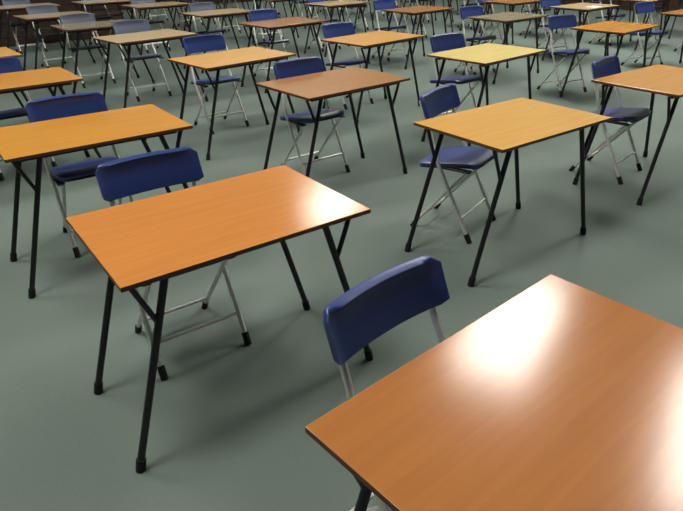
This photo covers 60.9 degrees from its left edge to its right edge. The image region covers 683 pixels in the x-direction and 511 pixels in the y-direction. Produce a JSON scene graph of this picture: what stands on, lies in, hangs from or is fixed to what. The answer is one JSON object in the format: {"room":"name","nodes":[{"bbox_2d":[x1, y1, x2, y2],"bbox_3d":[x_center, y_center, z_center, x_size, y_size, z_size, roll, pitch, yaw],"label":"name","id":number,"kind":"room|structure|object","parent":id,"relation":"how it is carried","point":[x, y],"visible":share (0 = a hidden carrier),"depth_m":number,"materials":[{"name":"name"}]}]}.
{"room":"exam hall","nodes":[
{"label":"exam hall","id":0,"kind":"room"},
{"bbox_2d":[0,0,682,510],"bbox_3d":[0.233,-1.723,6.511,21.700,0.100,23.300,-20,34,-31],"label":"floor","id":1,"kind":"structure","parent":0,"point":[229,419],"depth_m":3.11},
{"bbox_2d":[0,47,29,120],"bbox_3d":[-3.215,-1.355,5.042,0.999,0.714,0.576,-22,35,-34],"label":"desk","id":2,"kind":"object","parent":1,"relation":"on","point":[4,51],"visible":0.23,"depth_m":5.07,"materials":[{"name":"black paint"}]},
{"bbox_2d":[1,0,47,54],"bbox_3d":[-5.032,-3.643,9.229,0.406,0.802,0.411,-23,36,-35],"label":"folding chair","id":3,"kind":"object","parent":1,"relation":"on","point":[4,2],"visible":0.65,"depth_m":9.16,"materials":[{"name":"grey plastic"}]},
{"bbox_2d":[0,56,56,180],"bbox_3d":[-2.481,-1.027,4.335,0.406,0.802,0.411,-22,35,-34],"label":"folding chair","id":4,"kind":"object","parent":1,"relation":"on","point":[7,64],"visible":0.48,"depth_m":4.33,"materials":[{"name":"blue plastic"}]},
{"bbox_2d":[0,3,73,52],"bbox_3d":[-4.832,-3.501,9.047,0.999,0.714,0.576,-23,36,-35],"label":"desk","id":5,"kind":"object","parent":1,"relation":"on","point":[4,8],"visible":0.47,"depth_m":8.79,"materials":[{"name":"black paint"}]},
{"bbox_2d":[26,5,71,67],"bbox_3d":[-4.019,-3.026,8.068,0.406,0.802,0.412,-24,36,-36],"label":"folding chair","id":6,"kind":"object","parent":1,"relation":"on","point":[38,9],"visible":0.69,"depth_m":8.00,"materials":[{"name":"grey plastic"}]},
{"bbox_2d":[0,67,101,157],"bbox_3d":[-2.306,-0.888,4.159,0.999,0.714,0.576,-21,34,-33],"label":"desk","id":7,"kind":"object","parent":1,"relation":"on","point":[55,77],"visible":0.74,"depth_m":4.03,"materials":[{"name":"black paint"}]},
{"bbox_2d":[13,11,108,70],"bbox_3d":[-3.803,-2.879,7.876,0.999,0.714,0.576,-24,36,-36],"label":"desk","id":8,"kind":"object","parent":1,"relation":"on","point":[44,16],"visible":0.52,"depth_m":7.65,"materials":[{"name":"black paint"}]},
{"bbox_2d":[0,0,123,46],"bbox_3d":[-6.513,-4.346,10.060,4.800,1.260,1.880,-20,34,-31],"label":"wall","id":9,"kind":"structure","parent":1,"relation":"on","point":[99,10],"depth_m":10.28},
{"bbox_2d":[26,92,133,257],"bbox_3d":[-1.427,-0.464,3.272,0.406,0.802,0.411,-20,34,-31],"label":"folding chair","id":10,"kind":"object","parent":1,"relation":"on","point":[68,105],"visible":0.7,"depth_m":3.20,"materials":[{"name":"blue plastic"}]},
{"bbox_2d":[59,13,115,87],"bbox_3d":[-3.084,-2.495,7.066,0.406,0.802,0.411,-22,35,-34],"label":"folding chair","id":11,"kind":"object","parent":1,"relation":"on","point":[77,17],"visible":0.78,"depth_m":7.00,"materials":[{"name":"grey plastic"}]},
{"bbox_2d":[0,104,192,298],"bbox_3d":[-1.276,-0.333,3.112,0.999,0.714,0.576,-20,34,-31],"label":"desk","id":12,"kind":"object","parent":1,"relation":"on","point":[37,141],"visible":0.89,"depth_m":2.88,"materials":[{"name":"black paint"}]},
{"bbox_2d":[81,0,114,44],"bbox_3d":[-4.099,-4.000,9.873,0.406,0.802,0.411,-24,36,-36],"label":"folding chair","id":13,"kind":"object","parent":1,"relation":"on","point":[109,16],"visible":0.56,"depth_m":9.79,"materials":[{"name":"blue plastic"}]},
{"bbox_2d":[50,19,154,92],"bbox_3d":[-2.842,-2.370,6.916,0.999,0.714,0.576,-22,35,-34],"label":"desk","id":14,"kind":"object","parent":1,"relation":"on","point":[77,28],"visible":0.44,"depth_m":6.65,"materials":[{"name":"black paint"}]},
{"bbox_2d":[71,0,134,51],"bbox_3d":[-3.882,-3.853,9.682,0.999,0.714,0.576,-24,36,-36],"label":"desk","id":15,"kind":"object","parent":1,"relation":"on","point":[92,3],"visible":0.57,"depth_m":9.41,"materials":[{"name":"black paint"}]},
{"bbox_2d":[112,19,171,101],"bbox_3d":[-2.211,-2.167,6.442,0.406,0.802,0.412,-23,35,-35],"label":"folding chair","id":16,"kind":"object","parent":1,"relation":"on","point":[133,25],"visible":0.85,"depth_m":6.39,"materials":[{"name":"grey plastic"}]},
{"bbox_2d":[91,29,208,107],"bbox_3d":[-1.985,-1.917,6.060,0.999,0.714,0.576,-26,37,-38],"label":"desk","id":17,"kind":"object","parent":1,"relation":"on","point":[128,39],"visible":0.77,"depth_m":5.84,"materials":[{"name":"black paint"}]},
{"bbox_2d":[130,0,170,52],"bbox_3d":[-3.047,-3.673,9.249,0.406,0.802,0.411,-24,36,-36],"label":"folding chair","id":18,"kind":"object","parent":1,"relation":"on","point":[131,1],"visible":0.56,"depth_m":9.21,"materials":[{"name":"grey plastic"}]},
{"bbox_2d":[121,1,190,52],"bbox_3d":[-2.831,-3.526,9.058,0.999,0.714,0.576,-24,36,-36],"label":"desk","id":19,"kind":"object","parent":1,"relation":"on","point":[159,5],"visible":0.74,"depth_m":8.85,"materials":[{"name":"black paint"}]},
{"bbox_2d":[146,0,168,20],"bbox_3d":[-4.160,-5.612,12.861,0.406,0.802,0.411,-25,37,-37],"label":"folding chair","id":20,"kind":"object","parent":1,"relation":"on","point":[150,16],"visible":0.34,"depth_m":12.96,"materials":[{"name":"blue metal"}]},
{"bbox_2d":[139,0,188,20],"bbox_3d":[-3.904,-5.458,12.658,0.999,0.714,0.576,-21,35,-33],"label":"desk","id":21,"kind":"object","parent":1,"relation":"on","point":[173,0],"visible":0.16,"depth_m":12.68,"materials":[{"name":"black paint"}]},
{"bbox_2d":[95,147,251,380],"bbox_3d":[-0.670,0.019,2.363,0.406,0.802,0.411,-20,34,-31],"label":"folding chair","id":22,"kind":"object","parent":1,"relation":"on","point":[135,174],"visible":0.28,"depth_m":2.33,"materials":[{"name":"blue plastic"}]},
{"bbox_2d":[178,0,202,25],"bbox_3d":[-3.204,-5.206,12.093,0.412,0.802,0.406,23,37,37],"label":"folding chair","id":23,"kind":"object","parent":1,"relation":"on","point":[193,0],"visible":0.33,"depth_m":12.13,"materials":[{"name":"blue plastic"}]},
{"bbox_2d":[173,0,226,30],"bbox_3d":[-2.919,-5.026,11.840,0.999,0.714,0.576,-23,36,-36],"label":"desk","id":24,"kind":"object","parent":1,"relation":"on","point":[176,0],"visible":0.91,"depth_m":11.79,"materials":[{"name":"black paint"}]},
{"bbox_2d":[188,2,227,53],"bbox_3d":[-1.862,-3.146,8.251,0.411,0.802,0.406,25,37,38],"label":"folding chair","id":25,"kind":"object","parent":1,"relation":"on","point":[200,6],"visible":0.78,"depth_m":8.17,"materials":[{"name":"blue plastic"}]},
{"bbox_2d":[182,34,249,133],"bbox_3d":[-1.151,-1.575,5.327,0.406,0.802,0.411,-22,35,-34],"label":"folding chair","id":26,"kind":"object","parent":1,"relation":"on","point":[208,42],"visible":0.89,"depth_m":5.27,"materials":[{"name":"blue plastic"}]},
{"bbox_2d":[66,165,372,473],"bbox_3d":[-0.415,0.169,2.167,0.999,0.714,0.576,-20,34,-31],"label":"desk","id":27,"kind":"object","parent":1,"relation":"on","point":[139,243],"visible":0.99,"depth_m":1.94,"materials":[{"name":"black paint"}]},
{"bbox_2d":[179,8,262,73],"bbox_3d":[-1.663,-2.978,8.020,0.999,0.714,0.576,-25,36,-37],"label":"desk","id":28,"kind":"object","parent":1,"relation":"on","point":[228,12],"visible":0.77,"depth_m":7.80,"materials":[{"name":"black paint"}]},
{"bbox_2d":[213,0,240,33],"bbox_3d":[-2.216,-4.641,11.028,0.406,0.802,0.411,-23,36,-36],"label":"folding chair","id":29,"kind":"object","parent":1,"relation":"on","point":[229,0],"visible":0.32,"depth_m":11.12,"materials":[{"name":"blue metal"}]},
{"bbox_2d":[167,46,301,159],"bbox_3d":[-0.888,-1.317,4.929,0.999,0.714,0.576,-25,37,-38],"label":"desk","id":30,"kind":"object","parent":1,"relation":"on","point":[214,61],"visible":0.84,"depth_m":4.71,"materials":[{"name":"black paint"}]},
{"bbox_2d":[208,0,264,33],"bbox_3d":[-1.994,-4.504,10.854,0.999,0.714,0.576,-23,36,-35],"label":"desk","id":31,"kind":"object","parent":1,"relation":"on","point":[224,3],"visible":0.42,"depth_m":10.80,"materials":[{"name":"black paint"}]},
{"bbox_2d":[216,0,258,17],"bbox_3d":[-2.459,-6.019,13.670,0.999,0.714,0.576,-22,35,-34],"label":"desk","id":32,"kind":"object","parent":1,"relation":"on","point":[227,0],"visible":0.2,"depth_m":13.77,"materials":[{"name":"black paint"}]},
{"bbox_2d":[253,0,283,40],"bbox_3d":[-1.299,-4.192,10.179,0.406,0.802,0.411,-19,33,-30],"label":"folding chair","id":33,"kind":"object","parent":1,"relation":"on","point":[278,13],"visible":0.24,"depth_m":10.23,"materials":[{"name":"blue metal"}]},
{"bbox_2d":[248,9,289,80],"bbox_3d":[-0.885,-2.658,7.329,0.406,0.802,0.411,-22,35,-34],"label":"folding chair","id":34,"kind":"object","parent":1,"relation":"on","point":[259,14],"visible":0.81,"depth_m":7.26,"materials":[{"name":"blue plastic"}]},
{"bbox_2d":[253,1,297,16],"bbox_3d":[-1.485,-5.601,12.878,0.999,0.714,0.576,-23,35,-35],"label":"desk","id":35,"kind":"object","parent":1,"relation":"on","point":[266,1],"visible":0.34,"depth_m":13.04,"materials":[{"name":"black paint"}]},
{"bbox_2d":[238,17,325,92],"bbox_3d":[-0.688,-2.423,6.975,0.999,0.714,0.576,-25,37,-37],"label":"desk","id":36,"kind":"object","parent":1,"relation":"on","point":[290,22],"visible":0.87,"depth_m":6.78,"materials":[{"name":"black paint"}]},
{"bbox_2d":[252,0,314,46],"bbox_3d":[-1.002,-4.033,9.964,0.999,0.714,0.576,-22,35,-34],"label":"desk","id":37,"kind":"object","parent":1,"relation":"on","point":[271,1],"visible":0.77,"depth_m":9.81,"materials":[{"name":"black paint"}]},
{"bbox_2d":[296,0,318,18],"bbox_3d":[-0.736,-5.303,12.228,0.406,0.802,0.412,-23,35,-35],"label":"folding chair","id":38,"kind":"object","parent":1,"relation":"on","point":[298,2],"visible":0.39,"depth_m":12.15,"materials":[{"name":"blue plastic"}]},
{"bbox_2d":[273,57,350,175],"bbox_3d":[-0.216,-0.987,4.220,0.406,0.802,0.411,-21,34,-33],"label":"folding chair","id":39,"kind":"object","parent":1,"relation":"on","point":[288,68],"visible":0.87,"depth_m":4.17,"materials":[{"name":"blue plastic"}]},
{"bbox_2d":[293,0,340,28],"bbox_3d":[-0.533,-5.112,11.954,0.999,0.714,0.576,-24,36,-36],"label":"desk","id":40,"kind":"object","parent":1,"relation":"on","point":[335,0],"visible":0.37,"depth_m":11.93,"materials":[{"name":"black paint"}]},
{"bbox_2d":[307,0,340,51],"bbox_3d":[-0.290,-3.688,9.227,0.406,0.802,0.411,-25,37,-38],"label":"folding chair","id":41,"kind":"object","parent":1,"relation":"on","point":[308,1],"visible":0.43,"depth_m":9.17,"materials":[{"name":"blue plastic"}]},
{"bbox_2d":[256,66,409,176],"bbox_3d":[-0.045,-0.858,4.063,0.999,0.714,0.576,-22,35,-35],"label":"desk","id":42,"kind":"object","parent":1,"relation":"on","point":[319,86],"visible":0.94,"depth_m":3.88,"materials":[{"name":"black paint"}]},
{"bbox_2d":[303,0,369,56],"bbox_3d":[-0.065,-3.545,9.042,0.999,0.714,0.576,-25,37,-38],"label":"desk","id":43,"kind":"object","parent":1,"relation":"on","point":[338,3],"visible":0.93,"depth_m":8.86,"materials":[{"name":"black paint"}]},
{"bbox_2d":[322,22,373,109],"bbox_3d":[0.062,-1.983,6.061,0.406,0.802,0.411,-23,36,-35],"label":"folding chair","id":44,"kind":"object","parent":1,"relation":"on","point":[337,29],"visible":0.82,"depth_m":6.00,"materials":[{"name":"blue plastic"}]},
{"bbox_2d":[343,4,368,29],"bbox_3d":[0.255,-4.783,11.246,0.406,0.802,0.412,-20,34,-32],"label":"folding chair","id":45,"kind":"object","parent":1,"relation":"on","point":[350,7],"visible":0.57,"depth_m":11.24,"materials":[{"name":"blue plastic"}]},
{"bbox_2d":[338,0,390,30],"bbox_3d":[0.424,-4.617,11.021,0.999,0.714,0.576,-23,35,-35],"label":"desk","id":46,"kind":"object","parent":1,"relation":"on","point":[357,0],"visible":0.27,"depth_m":10.97,"materials":[{"name":"black paint"}]},
{"bbox_2d":[321,30,424,122],"bbox_3d":[0.312,-1.798,5.799,0.576,0.714,0.999,25,37,38],"label":"desk","id":47,"kind":"object","parent":1,"relation":"on","point":[368,40],"visible":0.93,"depth_m":5.61,"materials":[{"name":"black paint"}]},
{"bbox_2d":[361,0,384,17],"bbox_3d":[0.714,-5.859,13.231,0.406,0.802,0.412,-23,35,-35],"label":"folding chair","id":48,"kind":"object","parent":1,"relation":"on","point":[366,0],"visible":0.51,"depth_m":13.32,"materials":[{"name":"blue plastic"}]},
{"bbox_2d":[358,0,403,19],"bbox_3d":[0.894,-5.695,13.010,0.999,0.714,0.576,-23,35,-35],"label":"desk","id":49,"kind":"object","parent":1,"relation":"on","point":[362,0],"visible":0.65,"depth_m":13.01,"materials":[{"name":"black paint"}]},
{"bbox_2d":[323,255,449,510],"bbox_3d":[0.216,0.467,1.518,0.406,0.802,0.412,-25,36,-37],"label":"folding chair","id":50,"kind":"object","parent":1,"relation":"on","point":[385,300],"visible":0.31,"depth_m":1.45,"materials":[{"name":"blue plastic"}]},
{"bbox_2d":[372,0,406,61],"bbox_3d":[0.708,-3.273,8.440,0.406,0.802,0.412,-22,35,-34],"label":"folding chair","id":51,"kind":"object","parent":1,"relation":"on","point":[378,4],"visible":0.91,"depth_m":8.39,"materials":[{"name":"blue plastic"}]},
{"bbox_2d":[400,0,426,37],"bbox_3d":[1.257,-4.257,10.253,0.406,0.802,0.411,-18,33,-29],"label":"folding chair","id":52,"kind":"object","parent":1,"relation":"on","point":[408,31],"visible":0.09,"depth_m":10.31,"materials":[{"name":"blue metal"}]},
{"bbox_2d":[379,5,453,69],"bbox_3d":[1.052,-3.066,8.136,0.999,0.714,0.576,-24,36,-37],"label":"desk","id":53,"kind":"object","parent":1,"relation":"on","point":[420,10],"visible":0.91,"depth_m":7.92,"materials":[{"name":"black paint"}]},
{"bbox_2d":[404,0,428,23],"bbox_3d":[1.591,-5.323,12.223,0.406,0.802,0.411,-21,34,-33],"label":"folding chair","id":54,"kind":"object","parent":1,"relation":"on","point":[414,1],"visible":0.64,"depth_m":12.21,"materials":[{"name":"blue metal"}]},
{"bbox_2d":[397,0,452,42],"bbox_3d":[1.460,-4.110,10.062,0.999,0.714,0.576,-21,34,-33],"label":"desk","id":55,"kind":"object","parent":1,"relation":"on","point":[430,1],"visible":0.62,"depth_m":10.02,"materials":[{"name":"black paint"}]},
{"bbox_2d":[406,0,453,25],"bbox_3d":[1.849,-5.201,12.077,0.999,0.714,0.576,-23,36,-35],"label":"desk","id":56,"kind":"object","parent":1,"relation":"on","point":[411,0],"visible":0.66,"depth_m":12.09,"materials":[{"name":"black paint"}]},
{"bbox_2d":[410,84,497,243],"bbox_3d":[0.678,-0.542,3.379,0.411,0.802,0.406,18,33,30],"label":"folding chair","id":57,"kind":"object","parent":1,"relation":"on","point":[438,100],"visible":0.81,"depth_m":3.31,"materials":[{"name":"blue plastic"}]},
{"bbox_2d":[430,32,480,115],"bbox_3d":[1.035,-1.566,5.269,0.406,0.802,0.412,-20,34,-32],"label":"folding chair","id":58,"kind":"object","parent":1,"relation":"on","point":[447,41],"visible":0.83,"depth_m":5.22,"materials":[{"name":"blue plastic"}]},
{"bbox_2d":[457,0,484,29],"bbox_3d":[2.566,-4.884,11.391,0.406,0.802,0.411,-21,34,-32],"label":"folding chair","id":59,"kind":"object","parent":1,"relation":"on","point":[482,3],"visible":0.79,"depth_m":11.33,"materials":[{"name":"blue metal"}]},
{"bbox_2d":[454,5,495,74],"bbox_3d":[1.741,-2.755,7.461,0.406,0.802,0.411,-20,34,-32],"label":"folding chair","id":60,"kind":"object","parent":1,"relation":"on","point":[466,11],"visible":0.85,"depth_m":7.39,"materials":[{"name":"blue plastic"}]},
{"bbox_2d":[421,43,545,145],"bbox_3d":[1.215,-1.376,5.000,0.999,0.714,0.576,-24,36,-36],"label":"desk","id":61,"kind":"object","parent":1,"relation":"on","point":[485,55],"visible":0.88,"depth_m":4.79,"materials":[{"name":"black paint"}]},
{"bbox_2d":[459,0,511,32],"bbox_3d":[2.804,-4.702,11.136,0.999,0.714,0.576,-22,35,-34],"label":"desk","id":62,"kind":"object","parent":1,"relation":"on","point":[468,0],"visible":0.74,"depth_m":11.17,"materials":[{"name":"black paint"}]},
{"bbox_2d":[473,0,502,44],"bbox_3d":[2.376,-3.761,9.313,0.406,0.802,0.411,-23,36,-35],"label":"folding chair","id":63,"kind":"object","parent":1,"relation":"on","point":[478,1],"visible":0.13,"depth_m":9.39,"materials":[{"name":"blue metal"}]},
{"bbox_2d":[305,274,682,510],"bbox_3d":[0.449,0.604,1.344,0.999,0.714,0.576,-23,36,-35],"label":"desk","id":64,"kind":"object","parent":1,"relation":"on","point":[565,395],"visible":1,"depth_m":1.13,"materials":[{"name":"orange wood"}]},
{"bbox_2d":[462,12,547,83],"bbox_3d":[2.041,-2.618,7.286,0.999,0.714,0.576,-23,36,-35],"label":"desk","id":65,"kind":"object","parent":1,"relation":"on","point":[506,18],"visible":0.98,"depth_m":7.08,"materials":[{"name":"black paint"}]},
{"bbox_2d":[404,97,611,286],"bbox_3d":[0.893,-0.388,3.174,0.999,0.714,0.576,-20,34,-32],"label":"desk","id":66,"kind":"object","parent":1,"relation":"on","point":[506,126],"visible":1,"depth_m":2.98,"materials":[{"name":"black paint"}]},
{"bbox_2d":[478,0,539,44],"bbox_3d":[2.653,-3.614,9.120,0.999,0.714,0.576,-23,36,-35],"label":"desk","id":67,"kind":"object","parent":1,"relation":"on","point":[512,3],"visible":0.74,"depth_m":8.88,"materials":[{"name":"black paint"}]},
{"bbox_2d":[519,4,550,36],"bbox_3d":[3.493,-4.346,10.377,0.406,0.802,0.411,-24,36,-37],"label":"folding chair","id":68,"kind":"object","parent":1,"relation":"on","point":[544,9],"visible":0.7,"depth_m":10.36,"materials":[{"name":"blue metal"}]},
{"bbox_2d":[518,0,563,23],"bbox_3d":[4.239,-5.277,12.174,0.999,0.714,0.576,-22,35,-34],"label":"desk","id":69,"kind":"object","parent":1,"relation":"on","point":[563,0],"visible":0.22,"depth_m":12.18,"materials":[{"name":"black paint"}]},
{"bbox_2d":[524,0,581,37],"bbox_3d":[3.759,-4.204,10.194,0.999,0.714,0.576,-22,35,-34],"label":"desk","id":70,"kind":"object","parent":1,"relation":"on","point":[560,0],"visible":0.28,"depth_m":10.16,"materials":[{"name":"black paint"}]},
{"bbox_2d":[538,0,568,57],"bbox_3d":[3.129,-3.363,8.563,0.406,0.802,0.411,-17,32,-28],"label":"folding chair","id":71,"kind":"object","parent":1,"relation":"on","point":[543,3],"visible":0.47,"depth_m":8.54,"materials":[{"name":"blue plastic"}]},
{"bbox_2d":[537,14,589,93],"bbox_3d":[2.514,-2.241,6.494,0.406,0.802,0.411,-15,31,-24],"label":"folding chair","id":72,"kind":"object","parent":1,"relation":"on","point":[564,20],"visible":0.93,"depth_m":6.46,"materials":[{"name":"blue plastic"}]},
{"bbox_2d":[541,3,619,64],"bbox_3d":[3.402,-3.177,8.297,0.999,0.714,0.576,-22,35,-34],"label":"desk","id":73,"kind":"object","parent":1,"relation":"on","point":[580,7],"visible":0.83,"depth_m":8.14,"materials":[{"name":"black paint"}]},
{"bbox_2d":[576,0,601,23],"bbox_3d":[4.898,-4.964,11.497,0.406,0.802,0.412,-25,36,-37],"label":"folding chair","id":74,"kind":"object","parent":1,"relation":"on","point":[598,2],"visible":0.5,"depth_m":11.48,"materials":[{"name":"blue metal"}]},
{"bbox_2d":[589,0,625,45],"bbox_3d":[4.376,-3.867,9.475,0.406,0.802,0.411,-23,36,-36],"label":"folding chair","id":75,"kind":"object","parent":1,"relation":"on","point":[622,15],"visible":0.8,"depth_m":9.43,"materials":[{"name":"blue plastic"}]},
{"bbox_2d":[559,21,659,104],"bbox_3d":[2.925,-2.128,6.362,0.999,0.714,0.576,-24,36,-36],"label":"desk","id":76,"kind":"object","parent":1,"relation":"on","point":[619,28],"visible":0.88,"depth_m":6.18,"materials":[{"name":"black paint"}]},
{"bbox_2d":[569,55,650,184],"bbox_3d":[1.966,-0.978,4.164,0.412,0.802,0.406,24,37,38],"label":"folding chair","id":77,"kind":"object","parent":1,"relation":"on","point":[607,65],"visible":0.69,"depth_m":4.11,"materials":[{"name":"blue plastic"}]},
{"bbox_2d":[590,0,630,21],"bbox_3d":[5.193,-4.792,11.259,0.999,0.714,0.576,-23,35,-35],"label":"desk","id":78,"kind":"object","parent":1,"relation":"on","point":[591,0],"visible":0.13,"depth_m":11.37,"materials":[{"name":"black paint"}]},
{"bbox_2d":[572,64,682,205],"bbox_3d":[2.176,-0.870,4.044,0.999,0.714,0.576,-20,34,-32],"label":"desk","id":79,"kind":"object","parent":1,"relation":"on","point":[665,80],"visible":1,"depth_m":3.82,"materials":[{"name":"black paint"}]},
{"bbox_2d":[604,0,666,50],"bbox_3d":[4.722,-3.714,9.270,0.999,0.714,0.576,-25,37,-38],"label":"desk","id":80,"kind":"object","parent":1,"relation":"on","point":[620,1],"visible":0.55,"depth_m":9.09,"materials":[{"name":"black paint"}]},
{"bbox_2d":[621,1,667,66],"bbox_3d":[4.090,-2.936,7.753,0.406,0.802,0.411,-18,33,-29],"label":"folding chair","id":81,"kind":"object","parent":1,"relation":"on","point":[646,6],"visible":0.83,"depth_m":7.73,"materials":[{"name":"blue plastic"}]},
{"bbox_2d":[642,5,665,28],"bbox_3d":[5.616,-4.447,10.526,0.406,0.802,0.411,-25,36,-37],"label":"folding chair","id":82,"kind":"object","parent":1,"relation":"on","point":[655,7],"visible":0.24,"depth_m":10.53,"materials":[{"name":"blue plastic"}]},
{"bbox_2d":[642,0,681,38],"bbox_3d":[5.858,-4.295,10.326,0.999,0.714,0.576,-24,36,-36],"label":"desk","id":83,"kind":"object","parent":1,"relation":"on","point":[680,1],"visible":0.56,"depth_m":10.02,"materials":[{"name":"black paint"}]},
{"bbox_2d":[649,9,682,65],"bbox_3d":[4.491,-2.752,7.490,0.999,0.714,0.576,-22,35,-34],"label":"desk","id":84,"kind":"object","parent":1,"relation":"on","point":[678,13],"visible":0.8,"depth_m":7.37,"materials":[{"name":"black paint"}]},
{"bbox_3d":[8.819,-7.846,10.320,0.200,6.910,23.200,-20,34,-31],"label":"wall","id":85,"kind":"structure","parent":0,"visible":0},
{"bbox_2d":[2,0,682,16],"bbox_3d":[0.311,-2.692,5.850,21.099,2.190,22.999,-20,34,-31],"label":"trim","id":86,"kind":"structure","parent":85,"relation":"attached to","point":[673,5],"depth_m":14.38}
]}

